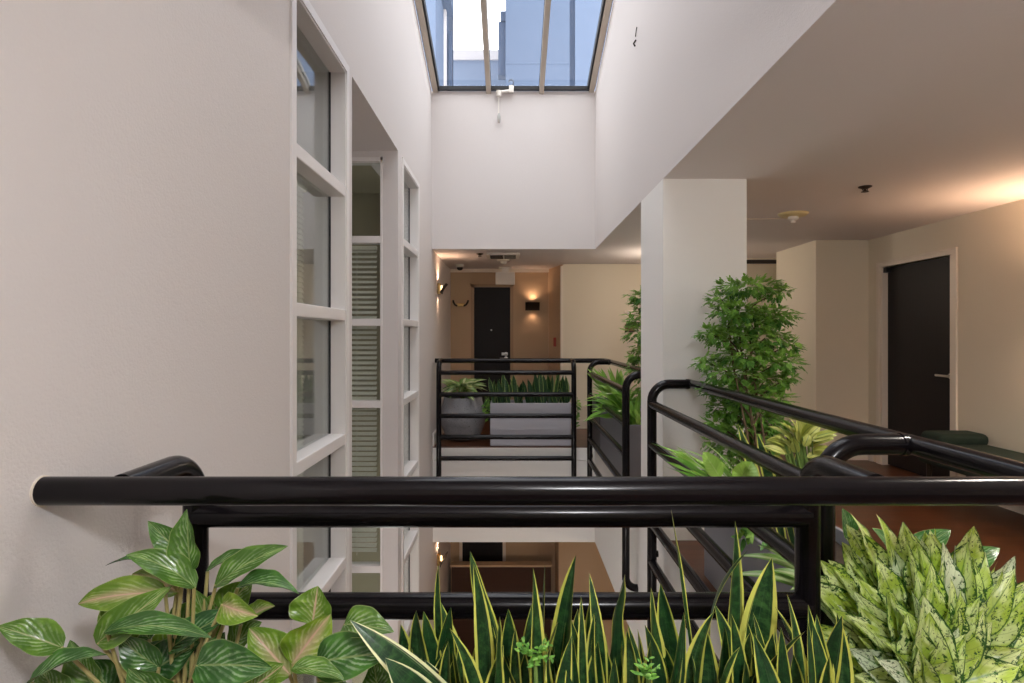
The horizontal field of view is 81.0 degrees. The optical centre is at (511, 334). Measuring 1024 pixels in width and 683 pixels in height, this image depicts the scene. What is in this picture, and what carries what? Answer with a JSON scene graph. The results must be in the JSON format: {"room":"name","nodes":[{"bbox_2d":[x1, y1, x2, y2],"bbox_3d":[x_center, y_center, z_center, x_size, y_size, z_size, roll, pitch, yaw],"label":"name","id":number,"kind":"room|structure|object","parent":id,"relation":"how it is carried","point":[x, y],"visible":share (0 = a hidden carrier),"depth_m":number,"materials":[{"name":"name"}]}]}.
{"room":"apartment building atrium","nodes":[
{"label":"apartment building atrium","id":0,"kind":"room"},
{"bbox_2d":[0,0,450,682],"bbox_3d":[-1.597,0.156,3.660,1.205,9.689,12.520,0,0,0],"label":"wall","id":1,"kind":"structure","parent":0,"point":[145,144],"depth_m":1.74,"materials":[{"name":"white paint"}]},
{"bbox_2d":[290,0,349,682],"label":"window","id":2,"kind":"structure","parent":1,"relation":"in","point":[332,179],"depth_m":3.56,"materials":[{"name":"white paint"}]},
{"bbox_2d":[297,180,306,682],"bbox_3d":[-1.187,0.580,3.092,0.057,2.840,0.645,0,0,0],"label":"blind","id":3,"kind":"object","parent":2,"relation":"attached to","point":[301,188],"visible":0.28,"depth_m":3.36,"materials":[{"name":"white"}]},
{"bbox_2d":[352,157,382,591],"bbox_3d":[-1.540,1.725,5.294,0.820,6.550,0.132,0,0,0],"label":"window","id":4,"kind":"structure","parent":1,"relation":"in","point":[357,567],"depth_m":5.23,"materials":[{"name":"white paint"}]},
{"bbox_2d":[352,157,419,682],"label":"window","id":5,"kind":"structure","parent":1,"relation":"in","point":[365,180],"depth_m":6.33,"materials":[{"name":"white paint"}]},
{"bbox_2d":[352,246,376,551],"bbox_3d":[-1.542,0.580,5.341,0.675,2.740,0.057,0,0,0],"label":"blind","id":6,"kind":"object","parent":5,"relation":"attached to","point":[353,247],"visible":0.27,"depth_m":5.34,"materials":[{"name":"white plastic"}]},
{"bbox_2d":[433,426,443,445],"bbox_3d":[-0.986,1.315,8.625,0.018,0.170,2.190,0,0,0],"label":"baseboard","id":7,"kind":"structure","parent":1,"relation":"attached to","point":[442,431],"depth_m":7.66,"materials":[{"name":"white paint"}]},
{"bbox_2d":[437,551,447,566],"bbox_3d":[-0.931,3.000,8.030,0.128,0.140,0.230,0,0,0],"label":"wall sconce","id":8,"kind":"object","parent":1,"relation":"attached to","point":[439,556],"visible":1,"depth_m":7.98,"materials":[{"name":"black metal"}]},
{"bbox_2d":[437,283,447,293],"bbox_3d":[-0.931,-0.620,8.050,0.128,0.140,0.230,0,0,0],"label":"wall sconce","id":9,"kind":"object","parent":1,"relation":"attached to","point":[440,289],"visible":1,"depth_m":8.00,"materials":[{"name":"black metal"}]},
{"bbox_2d":[451,272,554,629],"bbox_3d":[-0.158,1.968,9.870,1.875,6.065,0.300,0,0,0],"label":"wall","id":10,"kind":"structure","parent":0,"point":[530,328],"depth_m":9.72,"materials":[{"name":"beige paint"}]},
{"bbox_2d":[452,300,468,306],"bbox_3d":[-0.830,-0.511,9.687,0.271,0.110,0.066,0,0,0],"label":"wall bracket","id":11,"kind":"object","parent":10,"relation":"attached to","point":[453,302],"visible":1,"depth_m":9.68,"materials":[{"name":"brown metal"}]},
{"bbox_2d":[459,542,505,560],"bbox_3d":[-0.475,3.850,9.695,0.750,2.300,0.050,0,0,0],"label":"door","id":12,"kind":"structure","parent":10,"relation":"in","point":[480,551],"depth_m":9.68,"materials":[{"name":"black wood"}]},
{"bbox_2d":[471,284,512,420],"bbox_3d":[-0.322,0.287,9.739,0.687,2.225,0.161,0,0,0],"label":"door","id":13,"kind":"structure","parent":10,"relation":"in","point":[491,304],"depth_m":9.75,"materials":[{"name":"black wood"}]},
{"bbox_2d":[450,269,548,271],"bbox_3d":[-0.115,-1.040,9.695,1.760,0.050,0.050,0,0,0],"label":"trim","id":14,"kind":"structure","parent":10,"relation":"attached to","point":[451,270],"depth_m":9.67,"materials":[{"name":"beige paint"}]},
{"bbox_2d":[525,302,539,310],"bbox_3d":[0.330,-0.460,9.656,0.230,0.140,0.128,0,0,0],"label":"wall sconce","id":15,"kind":"object","parent":10,"relation":"attached to","point":[529,306],"visible":1,"depth_m":9.64,"materials":[{"name":"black metal"}]},
{"bbox_2d":[432,91,594,248],"bbox_3d":[0.107,-2.042,7.520,2.245,1.955,0.180,0,0,0],"label":"wall","id":16,"kind":"structure","parent":0,"point":[525,180],"depth_m":7.43,"materials":[{"name":"white paint"}]},
{"bbox_2d":[548,265,562,391],"bbox_3d":[0.675,0.168,9.440,0.180,2.465,0.760,0,0,0],"label":"wall","id":17,"kind":"structure","parent":0,"point":[554,273],"depth_m":9.40,"materials":[{"name":"beige paint"}]},
{"bbox_2d":[560,266,562,379],"bbox_3d":[0.682,0.182,9.348,0.052,2.435,0.765,0,0,-11],"label":"trim","id":18,"kind":"structure","parent":17,"relation":"attached to","point":[561,267],"depth_m":8.98,"materials":[{"name":"beige paint"}]},
{"bbox_2d":[433,460,720,659],"bbox_3d":[1.653,2.087,3.710,5.295,1.025,12.620,0,0,0],"label":"floor edge slab","id":19,"kind":"structure","parent":0,"point":[608,541],"depth_m":7.53,"materials":[{"name":"white paint"}]},
{"bbox_2d":[434,358,603,475],"bbox_3d":[0.103,1.214,7.571,2.196,1.835,0.364,0,0,0],"label":"railing","id":20,"kind":"object","parent":19,"relation":"attached to","point":[439,361],"visible":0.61,"depth_m":7.40,"materials":[{"name":"black metal"}]},
{"bbox_2d":[30,455,1023,661],"bbox_3d":[0.100,1.214,1.431,2.190,1.834,0.386,0,0,0],"label":"railing","id":21,"kind":"object","parent":19,"relation":"attached to","point":[795,502],"visible":0.97,"depth_m":1.40,"materials":[{"name":"black metal"}]},
{"bbox_2d":[433,448,720,651],"bbox_3d":[1.653,1.489,3.710,5.295,0.152,12.620,0,0,0],"label":"trim","id":22,"kind":"structure","parent":19,"relation":"attached to","point":[665,558],"depth_m":7.52,"materials":[{"name":"white paint"}]},
{"bbox_2d":[587,358,640,591],"bbox_3d":[1.075,1.214,6.253,0.321,1.835,2.926,0,0,0],"label":"railing","id":23,"kind":"object","parent":19,"relation":"attached to","point":[624,420],"visible":0.67,"depth_m":5.34,"materials":[{"name":"black metal"}]},
{"bbox_2d":[647,379,1023,663],"bbox_3d":[1.073,1.214,2.685,0.328,1.835,2.810,0,0,0],"label":"railing","id":24,"kind":"object","parent":19,"relation":"attached to","point":[862,438],"visible":0.59,"depth_m":2.23,"materials":[{"name":"black metal"}]},
{"bbox_2d":[555,264,775,656],"bbox_3d":[2.500,1.968,9.510,3.600,6.065,1.020,0,0,0],"label":"wall","id":25,"kind":"structure","parent":0,"point":[594,305],"depth_m":9.00,"materials":[{"name":"beige paint"}]},
{"bbox_2d":[625,310,633,316],"bbox_3d":[1.760,-0.320,8.980,0.140,0.100,0.040,0,0,0],"label":"plate","id":26,"kind":"object","parent":25,"relation":"attached to","point":[626,311],"visible":0.62,"depth_m":8.98,"materials":[{"name":"beige paint"}]},
{"bbox_2d":[576,420,775,428],"bbox_3d":[2.382,1.335,8.991,3.235,0.130,0.018,0,0,0],"label":"baseboard","id":27,"kind":"structure","parent":25,"relation":"attached to","point":[583,424],"depth_m":8.98,"materials":[{"name":"beige paint"}]},
{"bbox_2d":[641,179,746,539],"bbox_3d":[1.315,0.168,4.440,0.570,2.465,0.700,0,0,0],"label":"column","id":28,"kind":"structure","parent":0,"point":[694,231],"depth_m":4.09,"materials":[{"name":"white paint"}]},
{"bbox_2d":[595,0,835,248],"bbox_3d":[1.130,-2.905,4.440,0.200,3.680,6.340,0,0,0],"label":"wall","id":29,"kind":"structure","parent":0,"point":[690,62],"depth_m":3.97,"materials":[{"name":"white paint"}]},
{"bbox_2d":[432,0,1023,268],"bbox_3d":[1.653,-1.190,3.710,5.295,0.251,12.620,0,0,0],"label":"ceiling","id":30,"kind":"structure","parent":0,"point":[920,103],"depth_m":3.20,"materials":[{"name":"paint"}]},
{"bbox_2d":[456,264,463,269],"bbox_3d":[-0.790,-1.022,9.100,0.124,0.086,0.124,0,0,0],"label":"ceiling camera","id":31,"kind":"object","parent":30,"relation":"attached to","point":[459,266],"visible":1,"depth_m":9.05,"materials":[{"name":"white plastic"}]},
{"bbox_2d":[486,253,519,258],"bbox_3d":[-0.115,-1.048,7.975,0.430,0.034,0.450,0,0,0],"label":"ceiling vent","id":32,"kind":"object","parent":30,"relation":"in","point":[489,255],"visible":1,"depth_m":7.81,"materials":[{"name":"white plastic"}]},
{"bbox_2d":[497,259,509,264],"bbox_3d":[-0.120,-1.030,8.450,0.180,0.070,0.180,0,0,0],"label":"smoke detector","id":33,"kind":"object","parent":30,"relation":"attached to","point":[502,261],"visible":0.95,"depth_m":8.41,"materials":[{"name":"white plastic"}]},
{"bbox_2d":[495,267,514,284],"bbox_3d":[-0.107,-0.927,9.435,0.305,0.275,0.090,0,0,0],"label":"sign","id":34,"kind":"object","parent":30,"relation":"hanging from","point":[505,277],"visible":1,"depth_m":9.40,"materials":[{"name":"white plastic"}]},
{"bbox_2d":[747,258,775,263],"bbox_3d":[3.450,-1.053,8.550,1.100,0.024,0.500,0,0,0],"label":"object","id":35,"kind":"object","parent":30,"relation":"in","point":[749,260],"visible":0.29,"depth_m":8.45,"materials":[{"name":"beige paint"}]},
{"bbox_2d":[747,218,787,219],"bbox_3d":[2.070,-1.059,5.480,0.901,0.012,0.012,0,0,3],"label":"conduit","id":36,"kind":"object","parent":30,"relation":"attached to","point":[747,218],"visible":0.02,"depth_m":5.47,"materials":[{"name":"beige paint"}]},
{"bbox_2d":[778,210,808,223],"bbox_3d":[2.460,-1.020,5.250,0.250,0.090,0.250,0,0,0],"label":"detector","id":37,"kind":"object","parent":30,"relation":"attached to","point":[792,216],"visible":1,"depth_m":5.20,"materials":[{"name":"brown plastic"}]},
{"bbox_2d":[858,185,871,192],"bbox_3d":[2.530,-1.044,4.300,0.090,0.042,0.090,0,0,0],"label":"sprinkler","id":38,"kind":"object","parent":30,"relation":"attached to","point":[864,187],"visible":1,"depth_m":4.28,"materials":[{"name":"brown metal"}]},
{"bbox_2d":[433,421,1023,591],"bbox_3d":[1.653,1.406,3.710,5.295,0.012,12.620,0,0,0],"label":"floor","id":39,"kind":"structure","parent":0,"point":[1002,528],"depth_m":4.50,"materials":[{"name":"red wood"}]},
{"bbox_2d":[441,397,484,440],"bbox_3d":[-0.660,1.114,8.050,0.606,0.572,0.606,0,0,0],"label":"round pot","id":40,"kind":"object","parent":39,"relation":"on","point":[450,426],"visible":0.73,"depth_m":7.81,"materials":[{"name":"grey stone"}]},
{"bbox_2d":[441,378,485,399],"bbox_3d":[-0.648,0.734,8.071,0.644,0.298,0.737,0,0,0],"label":"dieffenbachia","id":41,"kind":"object","parent":40,"relation":"on","point":[468,385],"visible":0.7,"depth_m":8.02,"materials":[{"name":"green plant"}]},
{"bbox_2d":[490,400,570,445],"bbox_3d":[0.235,1.130,7.775,1.020,0.540,0.410,0,0,0],"label":"planter box","id":42,"kind":"object","parent":39,"relation":"on","point":[498,426],"visible":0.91,"depth_m":7.57,"materials":[{"name":"grey stone"}]},
{"bbox_2d":[481,397,489,421],"bbox_3d":[-0.320,0.956,7.753,0.155,0.315,0.176,0,0,0],"label":"ivy","id":43,"kind":"object","parent":42,"relation":"on","point":[486,404],"visible":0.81,"depth_m":7.72,"materials":[{"name":"green plant"}]},
{"bbox_2d":[488,378,504,402],"bbox_3d":[-0.186,0.731,7.762,0.230,0.386,0.230,0,0,0],"label":"snake plant","id":44,"kind":"object","parent":42,"relation":"on","point":[492,388],"visible":0.52,"depth_m":7.68,"materials":[{"name":"green plant"}]},
{"bbox_2d":[497,375,511,402],"bbox_3d":[-0.069,0.705,7.801,0.183,0.440,0.235,0,0,21],"label":"snake plant","id":45,"kind":"object","parent":42,"relation":"on","point":[508,388],"visible":0.59,"depth_m":7.73,"materials":[{"name":"green plant"}]},
{"bbox_2d":[510,375,524,402],"bbox_3d":[0.074,0.713,7.778,0.203,0.423,0.216,0,0,0],"label":"snake plant","id":46,"kind":"object","parent":42,"relation":"on","point":[515,388],"visible":0.6,"depth_m":7.71,"materials":[{"name":"green plant"}]},
{"bbox_2d":[522,379,534,402],"bbox_3d":[0.230,0.703,7.792,0.163,0.442,0.176,0,0,20],"label":"snake plant","id":47,"kind":"object","parent":42,"relation":"on","point":[529,387],"visible":0.52,"depth_m":7.74,"materials":[{"name":"green plant"}]},
{"bbox_2d":[534,375,546,402],"bbox_3d":[0.374,0.696,7.751,0.214,0.455,0.233,0,0,0],"label":"snake plant","id":48,"kind":"object","parent":42,"relation":"on","point":[540,384],"visible":0.66,"depth_m":7.66,"materials":[{"name":"green plant"}]},
{"bbox_2d":[547,375,561,402],"bbox_3d":[0.542,0.705,7.746,0.243,0.443,0.213,0,0,-34],"label":"snake plant","id":49,"kind":"object","parent":42,"relation":"on","point":[550,384],"visible":0.57,"depth_m":7.71,"materials":[{"name":"green plant"}]},
{"bbox_2d":[556,375,570,402],"bbox_3d":[0.672,0.712,7.765,0.201,0.424,0.195,0,0,32],"label":"snake plant","id":50,"kind":"object","parent":42,"relation":"on","point":[563,384],"visible":0.56,"depth_m":7.73,"materials":[{"name":"green plant"}]},
{"bbox_2d":[576,397,581,426],"bbox_3d":[0.787,1.034,7.718,0.162,0.472,0.194,0,0,-34],"label":"ivy","id":51,"kind":"object","parent":42,"relation":"on","point":[578,403],"visible":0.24,"depth_m":7.71,"materials":[{"name":"green plant"}]},
{"bbox_2d":[592,397,640,446],"bbox_3d":[1.310,1.130,7.780,0.500,0.540,1.040,0,0,0],"label":"planter box","id":52,"kind":"object","parent":39,"relation":"on","point":[595,433],"visible":0.03,"depth_m":7.62,"materials":[{"name":"grey"}]},
{"bbox_2d":[600,408,640,475],"bbox_3d":[1.310,1.130,6.475,0.500,0.540,1.490,0,0,0],"label":"planter box","id":53,"kind":"object","parent":39,"relation":"on","point":[612,426],"visible":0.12,"depth_m":5.92,"materials":[{"name":"grey stone"}]},
{"bbox_2d":[587,367,623,400],"bbox_3d":[1.092,0.644,7.005,0.433,0.561,0.359,0,0,0],"label":"fern","id":54,"kind":"object","parent":53,"relation":"on","point":[619,376],"visible":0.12,"depth_m":7.00,"materials":[{"name":"green plant"}]},
{"bbox_2d":[583,383,640,424],"bbox_3d":[1.028,0.715,6.174,0.589,0.489,0.866,0,0,8],"label":"fern","id":55,"kind":"object","parent":53,"relation":"on","point":[616,403],"visible":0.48,"depth_m":5.93,"materials":[{"name":"green plant"}]},
{"bbox_2d":[620,285,640,407],"bbox_3d":[1.401,0.201,6.014,0.609,1.439,0.642,0,0,36],"label":"tree","id":56,"kind":"object","parent":53,"relation":"on","point":[632,359],"visible":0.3,"depth_m":5.97,"materials":[{"name":"green plant"}]},
{"bbox_2d":[704,526,849,667],"bbox_3d":[1.360,1.170,2.430,0.480,0.460,2.140,0,0,0],"label":"planter box","id":57,"kind":"object","parent":39,"relation":"on","point":[713,572],"visible":0.05,"depth_m":2.93,"materials":[{"name":"stone"}]},
{"bbox_2d":[652,443,760,539],"bbox_3d":[0.958,0.758,2.861,0.596,0.491,0.372,0,0,0],"label":"fern","id":58,"kind":"object","parent":57,"relation":"on","point":[683,458],"visible":0.09,"depth_m":2.85,"materials":[{"name":"green plant"}]},
{"bbox_2d":[683,441,732,471],"bbox_3d":[1.062,0.740,3.036,0.477,0.444,0.193,0,0,-23],"label":"leaf plant","id":59,"kind":"object","parent":57,"relation":"on","point":[702,441],"visible":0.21,"depth_m":3.08,"materials":[{"name":"green plant"}]},
{"bbox_2d":[702,452,768,546],"bbox_3d":[0.993,0.735,2.595,0.340,0.456,0.067,0,0,-10],"label":"pothos","id":60,"kind":"object","parent":57,"relation":"on","point":[713,465],"visible":0.38,"depth_m":2.59,"materials":[{"name":"green plant"}]},
{"bbox_2d":[688,273,809,475],"bbox_3d":[1.494,0.313,3.701,0.766,1.379,0.510,0,0,-20],"label":"tree","id":61,"kind":"object","parent":57,"relation":"on","point":[741,383],"visible":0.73,"depth_m":3.67,"materials":[{"name":"green plant"}]},
{"bbox_2d":[731,528,766,551],"bbox_3d":[1.068,0.868,2.608,0.241,0.192,0.094,0,0,-29],"label":"fig","id":62,"kind":"object","parent":57,"relation":"on","point":[749,536],"visible":0.52,"depth_m":2.59,"materials":[{"name":"green plant"}]},
{"bbox_2d":[731,545,793,589],"bbox_3d":[0.991,0.837,2.135,0.304,0.254,0.323,0,0,-23],"label":"spider plant","id":63,"kind":"object","parent":57,"relation":"on","point":[783,575],"visible":0.2,"depth_m":2.15,"materials":[{"name":"green plant"}]},
{"bbox_2d":[738,425,800,543],"bbox_3d":[1.212,0.709,2.772,0.315,0.587,0.056,0,0,0],"label":"snake plant","id":64,"kind":"object","parent":57,"relation":"on","point":[781,531],"visible":0.12,"depth_m":2.77,"materials":[{"name":"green plant"}]},
{"bbox_2d":[763,418,836,467],"bbox_3d":[1.269,0.669,2.670,0.347,0.664,0.170,0,0,0],"label":"croton","id":65,"kind":"object","parent":57,"relation":"on","point":[805,434],"visible":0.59,"depth_m":2.65,"materials":[{"name":"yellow plant"}]},
{"bbox_2d":[842,508,999,567],"bbox_3d":[1.290,0.755,1.905,0.511,0.416,0.102,0,0,0],"label":"aglaonema","id":66,"kind":"object","parent":57,"relation":"on","point":[943,535],"visible":0.21,"depth_m":1.89,"materials":[{"name":"green plant"}]},
{"bbox_2d":[919,430,1023,475],"bbox_3d":[3.750,1.113,4.320,0.460,0.575,1.840,0,0,0],"label":"bench","id":67,"kind":"object","parent":39,"relation":"on","point":[963,438],"visible":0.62,"depth_m":4.98,"materials":[{"name":"green fabric"}]},
{"bbox_3d":[0.015,1.150,1.210,1.930,0.500,0.460,0,0,0],"label":"planter box","id":68,"kind":"object","parent":39,"relation":"on","visible":0},
{"bbox_2d":[0,509,298,682],"bbox_3d":[-0.685,0.662,1.173,0.553,0.635,0.202,0,0,0],"label":"aglaonema","id":69,"kind":"object","parent":68,"relation":"on","point":[127,619],"visible":1,"depth_m":1.17,"materials":[{"name":"green plant"}]},
{"bbox_2d":[246,586,393,682],"bbox_3d":[-0.374,0.745,1.167,0.299,0.470,0.169,0,0,0],"label":"aglaonema","id":70,"kind":"object","parent":68,"relation":"on","point":[311,648],"visible":0.86,"depth_m":1.17,"materials":[{"name":"green plant"}]},
{"bbox_2d":[350,620,446,682],"bbox_3d":[-0.165,0.668,1.117,0.241,0.291,0.113,0,0,-32],"label":"dracaena","id":71,"kind":"object","parent":68,"relation":"on","point":[402,666],"visible":0.96,"depth_m":1.10,"materials":[{"name":"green plant"}]},
{"bbox_2d":[399,563,473,682],"bbox_3d":[-0.136,0.721,1.222,0.195,0.481,0.180,0,0,-15],"label":"snake plant","id":72,"kind":"object","parent":68,"relation":"on","point":[436,646],"visible":0.63,"depth_m":1.21,"materials":[{"name":"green plant"}]},
{"bbox_2d":[450,552,521,682],"bbox_3d":[-0.032,0.704,1.190,0.194,0.517,0.162,0,0,-18],"label":"snake plant","id":73,"kind":"object","parent":68,"relation":"on","point":[488,664],"visible":0.88,"depth_m":1.18,"materials":[{"name":"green plant"}]},
{"bbox_2d":[514,636,554,682],"bbox_3d":[0.042,0.764,1.112,0.076,0.392,0.067,0,0,0],"label":"fern sprig","id":74,"kind":"object","parent":68,"relation":"on","point":[535,660],"visible":1,"depth_m":1.11,"materials":[{"name":"green plant"}]},
{"bbox_2d":[502,556,575,682],"bbox_3d":[0.055,0.704,1.234,0.183,0.516,0.214,0,0,25],"label":"snake plant","id":75,"kind":"object","parent":68,"relation":"on","point":[561,641],"visible":0.76,"depth_m":1.24,"materials":[{"name":"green plant"}]},
{"bbox_2d":[565,573,646,682],"bbox_3d":[0.182,0.723,1.216,0.189,0.479,0.212,0,0,14],"label":"snake plant","id":76,"kind":"object","parent":68,"relation":"on","point":[591,661],"visible":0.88,"depth_m":1.18,"materials":[{"name":"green plant"}]},
{"bbox_2d":[630,656,659,682],"bbox_3d":[0.248,0.778,1.092,0.054,0.365,0.046,0,0,-33],"label":"fern sprig","id":77,"kind":"object","parent":68,"relation":"on","point":[648,676],"visible":1,"depth_m":1.09,"materials":[{"name":"green plant"}]},
{"bbox_2d":[628,517,729,682],"bbox_3d":[0.332,0.661,1.205,0.224,0.605,0.142,0,0,-41],"label":"snake plant","id":78,"kind":"object","parent":68,"relation":"on","point":[699,664],"visible":0.86,"depth_m":1.20,"materials":[{"name":"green plant"}]},
{"bbox_2d":[708,523,803,682],"bbox_3d":[0.461,0.684,1.243,0.197,0.556,0.197,0,0,0],"label":"snake plant","id":79,"kind":"object","parent":68,"relation":"on","point":[762,601],"visible":0.73,"depth_m":1.27,"materials":[{"name":"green plant"}]},
{"bbox_2d":[753,595,853,682],"bbox_3d":[0.578,0.736,1.195,0.258,0.451,0.158,0,0,-44],"label":"snake plant","id":80,"kind":"object","parent":68,"relation":"on","point":[829,661],"visible":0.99,"depth_m":1.16,"materials":[{"name":"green plant"}]},
{"bbox_2d":[821,514,1023,682],"bbox_3d":[1.151,0.739,1.562,0.751,0.522,0.300,0,0,0],"label":"aglaonema","id":81,"kind":"object","parent":68,"relation":"on","point":[915,610],"visible":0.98,"depth_m":1.53,"materials":[{"name":"green plant"}]},
{"bbox_2d":[776,240,868,446],"bbox_3d":[3.705,0.168,7.235,0.590,2.465,1.010,0,0,0],"label":"wall","id":82,"kind":"structure","parent":0,"point":[830,278],"depth_m":6.73,"materials":[{"name":"beige paint"}]},
{"bbox_2d":[869,199,1023,475],"bbox_3d":[4.150,0.168,3.560,0.300,2.465,12.320,0,0,0],"label":"wall","id":83,"kind":"structure","parent":0,"point":[989,242],"depth_m":5.09,"materials":[{"name":"beige paint"}]},
{"bbox_2d":[775,435,1023,514],"bbox_3d":[3.696,1.335,2.570,0.608,0.130,10.340,0,0,0],"label":"baseboard","id":84,"kind":"structure","parent":83,"relation":"attached to","point":[1019,509],"depth_m":6.65,"materials":[{"name":"beige paint"}]},
{"bbox_2d":[876,247,957,475],"bbox_3d":[4.070,0.305,5.970,0.180,2.190,1.180,0,0,0],"label":"door","id":85,"kind":"structure","parent":83,"relation":"in","point":[917,302],"depth_m":6.01,"materials":[{"name":"black wood"}]},
{"bbox_3d":[1.502,5.100,3.710,5.595,0.200,12.620,0,0,0],"label":"floor","id":86,"kind":"structure","parent":0,"visible":0},
{"bbox_2d":[450,561,551,655],"bbox_3d":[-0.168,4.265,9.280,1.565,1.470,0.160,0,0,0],"label":"desk","id":87,"kind":"object","parent":86,"relation":"on","point":[496,576],"visible":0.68,"depth_m":9.25,"materials":[{"name":"brown wood"}]},
{"bbox_3d":[0.108,-2.877,1.370,2.245,3.624,0.200,0,0,0],"label":"wall","id":88,"kind":"structure","parent":0,"visible":0},
{"bbox_2d":[415,0,612,93],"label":"window","id":89,"kind":"structure","parent":88,"relation":"in","point":[606,5],"depth_m":6.80,"materials":[{"name":"beige metal"}]},
{"bbox_2d":[496,79,513,122],"bbox_3d":[-0.085,-2.875,7.375,0.219,0.530,0.062,0,0,0],"label":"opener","id":90,"kind":"object","parent":89,"relation":"hanging from","point":[511,87],"depth_m":7.36,"materials":[{"name":"white plastic"}]},
{"label":"outside","id":91,"kind":"structure","parent":0,"visible":0},
{"bbox_2d":[498,0,612,90],"bbox_3d":[3.320,-10.550,19.692,7.360,14.100,8.615,0,0,0],"label":"building","id":92,"kind":"structure","parent":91,"point":[573,24],"depth_m":15.40,"materials":[{"name":"blue paint"}]},
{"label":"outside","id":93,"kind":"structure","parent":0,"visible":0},
{"bbox_2d":[414,0,453,89],"bbox_3d":[-3.750,-10.550,15.550,4.500,14.100,4.100,0,0,0],"label":"building","id":94,"kind":"structure","parent":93,"point":[440,12],"depth_m":14.85,"materials":[{"name":"blue paint"}]},
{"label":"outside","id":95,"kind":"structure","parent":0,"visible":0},
{"bbox_2d":[453,50,505,85],"bbox_3d":[-0.500,-7.550,25.200,7.000,8.100,1.600,0,0,0],"label":"building","id":96,"kind":"structure","parent":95,"point":[468,65],"depth_m":24.50,"materials":[{"name":"paint"}]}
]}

